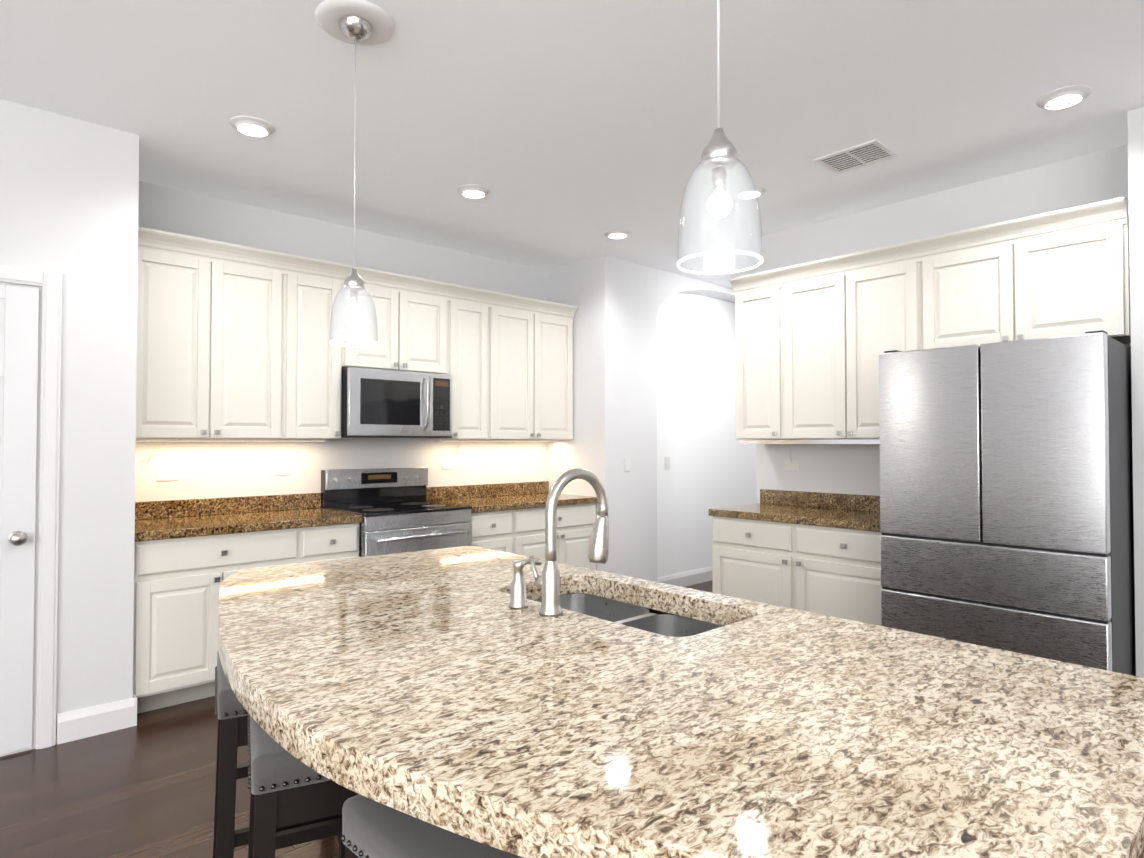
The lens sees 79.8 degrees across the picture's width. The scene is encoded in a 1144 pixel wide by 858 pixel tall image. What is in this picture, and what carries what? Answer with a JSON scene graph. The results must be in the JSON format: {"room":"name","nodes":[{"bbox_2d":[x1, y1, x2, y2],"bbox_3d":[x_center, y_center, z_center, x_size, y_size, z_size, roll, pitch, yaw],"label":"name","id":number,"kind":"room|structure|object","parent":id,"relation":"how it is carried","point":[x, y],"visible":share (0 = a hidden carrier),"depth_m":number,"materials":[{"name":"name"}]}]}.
{"room":"kitchen","nodes":[
{"label":"kitchen","id":0,"kind":"room"},
{"bbox_2d":[0,99,138,756],"bbox_3d":[-3.768,-0.025,2.214,3.915,2.840,0.669,1,-1,-43],"label":"wall","id":1,"kind":"structure","parent":0,"point":[69,197],"depth_m":3.16,"materials":[{"name":"white paint"}]},
{"bbox_2d":[0,285,38,754],"bbox_3d":[-2.630,0.383,2.740,0.762,2.020,0.077,1,-1,-43],"label":"pantry door","id":2,"kind":"structure","parent":1,"relation":"in","point":[19,314],"depth_m":2.98,"materials":[{"name":"white paint"}]},
{"bbox_2d":[0,265,61,749],"bbox_3d":[-2.648,0.348,2.761,0.926,2.114,0.026,1,-1,-43],"label":"door frame","id":3,"kind":"structure","parent":1,"relation":"attached to","point":[50,283],"depth_m":3.04,"materials":[{"name":"white paint"}]},
{"bbox_2d":[57,693,136,744],"bbox_3d":[-3.564,1.326,1.978,3.931,0.130,0.117,1,-1,-43],"label":"baseboard","id":4,"kind":"structure","parent":1,"relation":"attached to","point":[92,721],"depth_m":3.16,"materials":[{"name":"white paint"}]},
{"bbox_2d":[135,181,547,501],"bbox_3d":[-1.867,0.018,4.495,10.000,2.840,0.120,1,-1,-43],"label":"wall","id":5,"kind":"structure","parent":0,"point":[215,469],"depth_m":4.55,"materials":[{"name":"white paint"}]},
{"bbox_2d":[157,468,178,480],"bbox_3d":[-2.343,0.262,3.966,0.115,0.072,0.007,1,-1,-43],"label":"outlet","id":6,"kind":"object","parent":5,"relation":"attached to","point":[166,474],"depth_m":3.96,"materials":[{"name":"white plastic"}]},
{"bbox_2d":[136,238,299,438],"bbox_3d":[-2.107,-0.456,3.966,0.882,1.023,0.343,1,-1,-43],"label":"upper cabinet","id":7,"kind":"object","parent":5,"relation":"attached to","point":[233,340],"depth_m":3.83,"materials":[{"name":"white paint"}]},
{"bbox_2d":[136,439,326,463],"bbox_3d":[-2.040,0.131,4.112,1.070,0.142,0.194,1,-1,-43],"label":"under-cabinet light","id":8,"kind":"object","parent":7,"relation":"attached to","point":[161,440],"depth_m":3.97,"materials":[{"name":"white plastic"}]},
{"bbox_2d":[300,266,355,438],"bbox_3d":[-1.702,-0.449,4.337,0.514,1.023,0.343,1,-1,-43],"label":"upper cabinet","id":9,"kind":"object","parent":5,"relation":"attached to","point":[322,362],"depth_m":4.24,"materials":[{"name":"white paint"}]},
{"bbox_2d":[356,278,451,374],"bbox_3d":[-1.280,-0.673,4.729,0.779,0.560,0.343,1,-1,-43],"label":"upper cabinet","id":10,"kind":"object","parent":5,"relation":"attached to","point":[414,325],"depth_m":4.65,"materials":[{"name":"white paint"}]},
{"bbox_2d":[341,367,451,437],"bbox_3d":[-1.241,-0.160,4.666,0.756,0.442,0.471,1,-1,-43],"label":"microwave","id":11,"kind":"object","parent":10,"relation":"attached to","point":[377,403],"visible":0.98,"depth_m":4.49,"materials":[{"name":"silver metal"}]},
{"bbox_2d":[442,460,454,469],"bbox_3d":[-0.947,0.275,5.247,0.115,0.072,0.007,1,-1,-43],"label":"outlet","id":12,"kind":"object","parent":5,"relation":"attached to","point":[446,464],"depth_m":5.24,"materials":[{"name":"white plastic"}]},
{"bbox_2d":[424,294,499,439],"bbox_3d":[-0.862,-0.434,5.108,0.503,1.023,0.343,1,-1,-43],"label":"upper cabinet","id":13,"kind":"object","parent":5,"relation":"attached to","point":[475,321],"depth_m":5.02,"materials":[{"name":"white paint"}]},
{"bbox_2d":[500,302,574,439],"bbox_3d":[-0.442,-0.427,5.493,0.934,1.023,0.343,1,-1,-43],"label":"upper cabinet","id":14,"kind":"object","parent":5,"relation":"attached to","point":[536,346],"depth_m":5.40,"materials":[{"name":"white paint"}]},
{"bbox_2d":[439,439,558,452],"bbox_3d":[-0.589,0.141,5.444,1.130,0.112,0.194,1,-1,-43],"label":"under-cabinet light","id":15,"kind":"object","parent":14,"relation":"attached to","point":[463,440],"depth_m":5.29,"materials":[{"name":"white"}]},
{"bbox_2d":[0,580,712,857],"bbox_3d":[0.928,1.420,1.421,10.000,0.080,8.450,1,-1,-43],"label":"floor","id":16,"kind":"structure","parent":0,"point":[145,787],"depth_m":2.62,"materials":[{"name":"brown wood"}]},
{"bbox_2d":[133,523,358,713],"bbox_3d":[-1.899,0.994,3.924,1.169,0.866,0.644,1,-1,-43],"label":"base cabinet","id":17,"kind":"object","parent":16,"relation":"on","point":[177,583],"visible":0.44,"depth_m":3.49,"materials":[{"name":"white paint"}]},
{"bbox_2d":[135,493,361,541],"bbox_3d":[-1.901,0.486,3.939,1.172,0.145,0.634,1,-1,-43],"label":"countertop","id":18,"kind":"structure","parent":17,"relation":"on","point":[166,519],"depth_m":3.96,"materials":[{"name":"stone"}]},
{"bbox_2d":[213,652,344,857],"bbox_3d":[-0.898,1.053,2.118,0.375,0.681,0.479,1,-1,-28],"label":"stool","id":19,"kind":"object","parent":16,"relation":"on","point":[231,713],"visible":0.31,"depth_m":1.85,"materials":[{"name":"black wood"}]},
{"bbox_2d":[247,714,357,857],"bbox_3d":[-0.614,1.045,1.723,0.375,0.681,0.479,1,-1,-26],"label":"stool","id":20,"kind":"object","parent":16,"relation":"on","point":[287,788],"visible":0.4,"depth_m":1.49,"materials":[{"name":"black wood"}]},
{"bbox_2d":[321,467,471,556],"bbox_3d":[-1.155,0.855,4.553,0.764,1.168,0.722,1,-1,-43],"label":"range","id":21,"kind":"object","parent":16,"relation":"on","point":[396,510],"visible":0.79,"depth_m":4.52,"materials":[{"name":"silver metal"}]},
{"bbox_2d":[341,794,522,857],"bbox_3d":[-0.147,1.036,1.247,0.479,0.681,0.375,-1,-2,44],"label":"stool","id":22,"kind":"object","parent":16,"relation":"on","point":[371,828],"visible":0.25,"depth_m":1.21,"materials":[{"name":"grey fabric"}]},
{"bbox_2d":[469,503,595,569],"bbox_3d":[-0.447,1.019,5.256,1.224,0.866,0.644,1,-1,-43],"label":"base cabinet","id":23,"kind":"object","parent":16,"relation":"on","point":[520,532],"visible":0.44,"depth_m":5.03,"materials":[{"name":"white paint"}]},
{"bbox_2d":[426,481,597,512],"bbox_3d":[-0.451,0.511,5.268,1.227,0.145,0.634,1,-1,-43],"label":"countertop","id":24,"kind":"structure","parent":23,"relation":"on","point":[480,498],"depth_m":5.30,"materials":[{"name":"stone"}]},
{"bbox_2d":[602,597,716,624],"bbox_3d":[0.158,0.963,1.883,0.452,0.852,0.426,1,-1,-43],"label":"base cabinet","id":25,"kind":"object","parent":16,"relation":"on","point":[655,611],"depth_m":2.06,"materials":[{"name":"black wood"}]},
{"bbox_2d":[218,546,1143,857],"bbox_3d":[-0.135,0.500,1.665,1.240,0.060,2.363,1,-1,-43],"label":"countertop","id":26,"kind":"structure","parent":25,"relation":"on","point":[448,688],"depth_m":1.08,"materials":[{"name":"stone"}]},
{"bbox_2d":[508,559,541,608],"bbox_3d":[-0.128,0.411,1.837,0.094,0.125,0.053,1,-1,-43],"label":"soap dispenser","id":27,"kind":"object","parent":26,"relation":"on","point":[518,598],"visible":0.96,"depth_m":1.81,"materials":[{"name":"silver metal"}]},
{"bbox_2d":[529,468,608,615],"bbox_3d":[-0.004,0.289,1.826,0.235,0.368,0.102,1,-1,-43],"label":"faucet","id":28,"kind":"object","parent":26,"relation":"on","point":[548,581],"visible":1,"depth_m":1.76,"materials":[{"name":"silver metal"}]},
{"bbox_2d":[535,593,721,636],"bbox_3d":[0.129,0.637,1.896,0.363,0.200,0.718,1,-1,-43],"label":"undermount sink","id":29,"kind":"object","parent":26,"relation":"in","point":[635,616],"visible":0.06,"depth_m":2.06,"materials":[{"name":"silver metal"}]},
{"bbox_2d":[712,516,881,625],"bbox_3d":[1.544,1.000,4.242,0.644,0.866,1.228,1,-1,-43],"label":"base cabinet","id":30,"kind":"object","parent":16,"relation":"on","point":[832,571],"visible":0.44,"depth_m":4.02,"materials":[{"name":"white paint"}]},
{"bbox_2d":[709,489,879,531],"bbox_3d":[1.547,0.492,4.255,0.634,0.145,1.236,1,-1,-43],"label":"countertop","id":31,"kind":"structure","parent":30,"relation":"on","point":[849,511],"depth_m":4.36,"materials":[{"name":"stone"}]},
{"bbox_2d":[879,330,1135,675],"bbox_3d":[2.149,0.513,3.347,0.880,1.806,0.898,1,-1,-43],"label":"fridge","id":32,"kind":"object","parent":16,"relation":"on","point":[1006,500],"visible":0.83,"depth_m":2.98,"materials":[{"name":"silver metal"}]},
{"bbox_2d":[0,0,1143,288],"bbox_3d":[0.928,-1.509,1.476,10.000,0.100,8.450,1,-1,-43],"label":"ceiling","id":33,"kind":"structure","parent":0,"point":[568,132],"depth_m":2.99,"materials":[{"name":"white paint"}]},
{"bbox_2d":[229,116,275,136],"bbox_3d":[-1.501,-1.414,3.215,0.198,0.024,0.198,1,-1,-43],"label":"recessed light","id":34,"kind":"object","parent":33,"relation":"in","point":[252,124],"visible":1,"depth_m":3.19,"materials":[{"name":"white paint"}]},
{"bbox_2d":[315,0,394,346],"bbox_3d":[-0.765,-0.870,2.407,0.270,1.142,0.270,1,-1,-43],"label":"pendant light","id":35,"kind":"object","parent":33,"relation":"hanging from","point":[358,21],"visible":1,"depth_m":2.39,"materials":[{"name":"clear glass"}]},
{"bbox_2d":[457,184,490,198],"bbox_3d":[-0.582,-1.399,4.045,0.198,0.024,0.198,1,-1,-43],"label":"recessed light","id":36,"kind":"object","parent":33,"relation":"in","point":[471,189],"visible":1,"depth_m":4.01,"materials":[{"name":"white paint"}]},
{"bbox_2d":[604,228,631,238],"bbox_3d":[0.324,-1.383,4.862,0.198,0.024,0.198,1,-1,-43],"label":"recessed light","id":37,"kind":"object","parent":33,"relation":"in","point":[617,232],"visible":1,"depth_m":4.83,"materials":[{"name":"white paint"}]},
{"bbox_2d":[677,0,762,274],"bbox_3d":[0.286,-0.890,1.336,0.270,1.142,0.270,1,-1,-43],"label":"pendant light","id":38,"kind":"object","parent":33,"relation":"hanging from","point":[719,159],"visible":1,"depth_m":1.33,"materials":[{"name":"clear glass"}]},
{"bbox_2d":[734,185,765,198],"bbox_3d":[1.050,-1.398,4.056,0.198,0.024,0.198,1,-1,-43],"label":"recessed light","id":39,"kind":"object","parent":33,"relation":"in","point":[761,190],"visible":0.44,"depth_m":4.01,"materials":[{"name":"white paint"}]},
{"bbox_2d":[814,139,898,173],"bbox_3d":[1.482,-1.415,3.567,0.275,0.008,0.325,1,-1,-43],"label":"ceiling vent","id":40,"kind":"object","parent":33,"relation":"in","point":[871,152],"visible":1,"depth_m":3.56,"materials":[{"name":"white metal"}]},
{"bbox_2d":[1036,85,1091,109],"bbox_3d":[2.117,-1.419,2.945,0.198,0.024,0.198,1,-1,-43],"label":"recessed light","id":41,"kind":"object","parent":33,"relation":"in","point":[1064,95],"visible":1,"depth_m":2.93,"materials":[{"name":"white paint"}]},
{"bbox_2d":[548,255,656,581],"bbox_3d":[0.257,0.044,5.885,0.630,2.840,0.699,1,-1,-43],"label":"wall","id":42,"kind":"structure","parent":0,"point":[613,299],"depth_m":5.61,"materials":[{"name":"white paint"}]},
{"bbox_2d":[625,457,630,470],"bbox_3d":[0.458,0.288,5.585,0.072,0.115,0.008,1,-1,-43],"label":"switch plate","id":43,"kind":"object","parent":42,"relation":"attached to","point":[628,463],"depth_m":5.58,"materials":[{"name":"white plastic"}]},
{"bbox_2d":[656,269,734,310],"bbox_3d":[1.417,-1.151,6.647,2.079,0.419,0.219,1,-1,-43],"label":"wall","id":44,"kind":"structure","parent":0,"point":[668,284],"depth_m":6.14,"materials":[{"name":"white paint"}]},
{"bbox_2d":[657,293,756,577],"bbox_3d":[1.181,0.063,6.883,2.079,2.840,0.479,1,-1,-43],"label":"wall","id":45,"kind":"structure","parent":0,"point":[712,462],"depth_m":6.56,"materials":[{"name":"white paint"}]},
{"bbox_2d":[665,457,669,468],"bbox_3d":[0.874,0.311,6.265,0.072,0.115,0.008,1,-1,-43],"label":"switch plate","id":46,"kind":"object","parent":45,"relation":"attached to","point":[667,459],"depth_m":6.26,"materials":[{"name":"white plastic"}]},
{"bbox_2d":[657,567,712,586],"bbox_3d":[1.192,1.409,6.380,2.708,0.130,0.236,1,-1,-43],"label":"baseboard","id":47,"kind":"structure","parent":45,"relation":"attached to","point":[689,578],"depth_m":6.44,"materials":[{"name":"white paint"}]},
{"bbox_2d":[755,107,1143,677],"bbox_3d":[3.445,-0.019,2.529,0.690,2.840,6.440,1,-1,-43],"label":"wall","id":48,"kind":"structure","parent":0,"point":[1112,173],"depth_m":3.93,"materials":[{"name":"white paint"}]},
{"bbox_2d":[733,277,792,438],"bbox_3d":[1.388,-0.443,4.662,0.343,1.023,0.440,1,-1,-43],"label":"upper cabinet","id":49,"kind":"object","parent":48,"relation":"attached to","point":[763,312],"depth_m":4.53,"materials":[{"name":"white paint"}]},
{"bbox_2d":[784,445,799,470],"bbox_3d":[1.519,0.185,4.741,0.032,0.207,0.115,1,-1,-43],"label":"electrical outlet","id":50,"kind":"object","parent":48,"relation":"attached to","point":[792,465],"visible":0.92,"depth_m":4.74,"materials":[{"name":"white plastic"}]},
{"bbox_2d":[793,249,936,438],"bbox_3d":[1.776,-0.451,4.239,0.343,1.023,1.004,1,-1,-43],"label":"upper cabinet","id":51,"kind":"object","parent":48,"relation":"attached to","point":[814,340],"depth_m":4.09,"materials":[{"name":"white paint"}]},
{"bbox_2d":[740,439,879,443],"bbox_3d":[1.657,0.080,4.367,0.298,0.030,1.170,1,-1,-43],"label":"under-cabinet light","id":52,"kind":"object","parent":51,"relation":"attached to","point":[814,441],"visible":0.62,"depth_m":4.32,"materials":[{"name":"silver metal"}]},
{"bbox_2d":[937,213,1130,347],"bbox_3d":[2.373,-0.699,3.594,0.343,0.550,0.911,1,-1,-43],"label":"upper cabinet","id":53,"kind":"object","parent":48,"relation":"attached to","point":[1073,278],"depth_m":3.40,"materials":[{"name":"white paint"}]}
]}

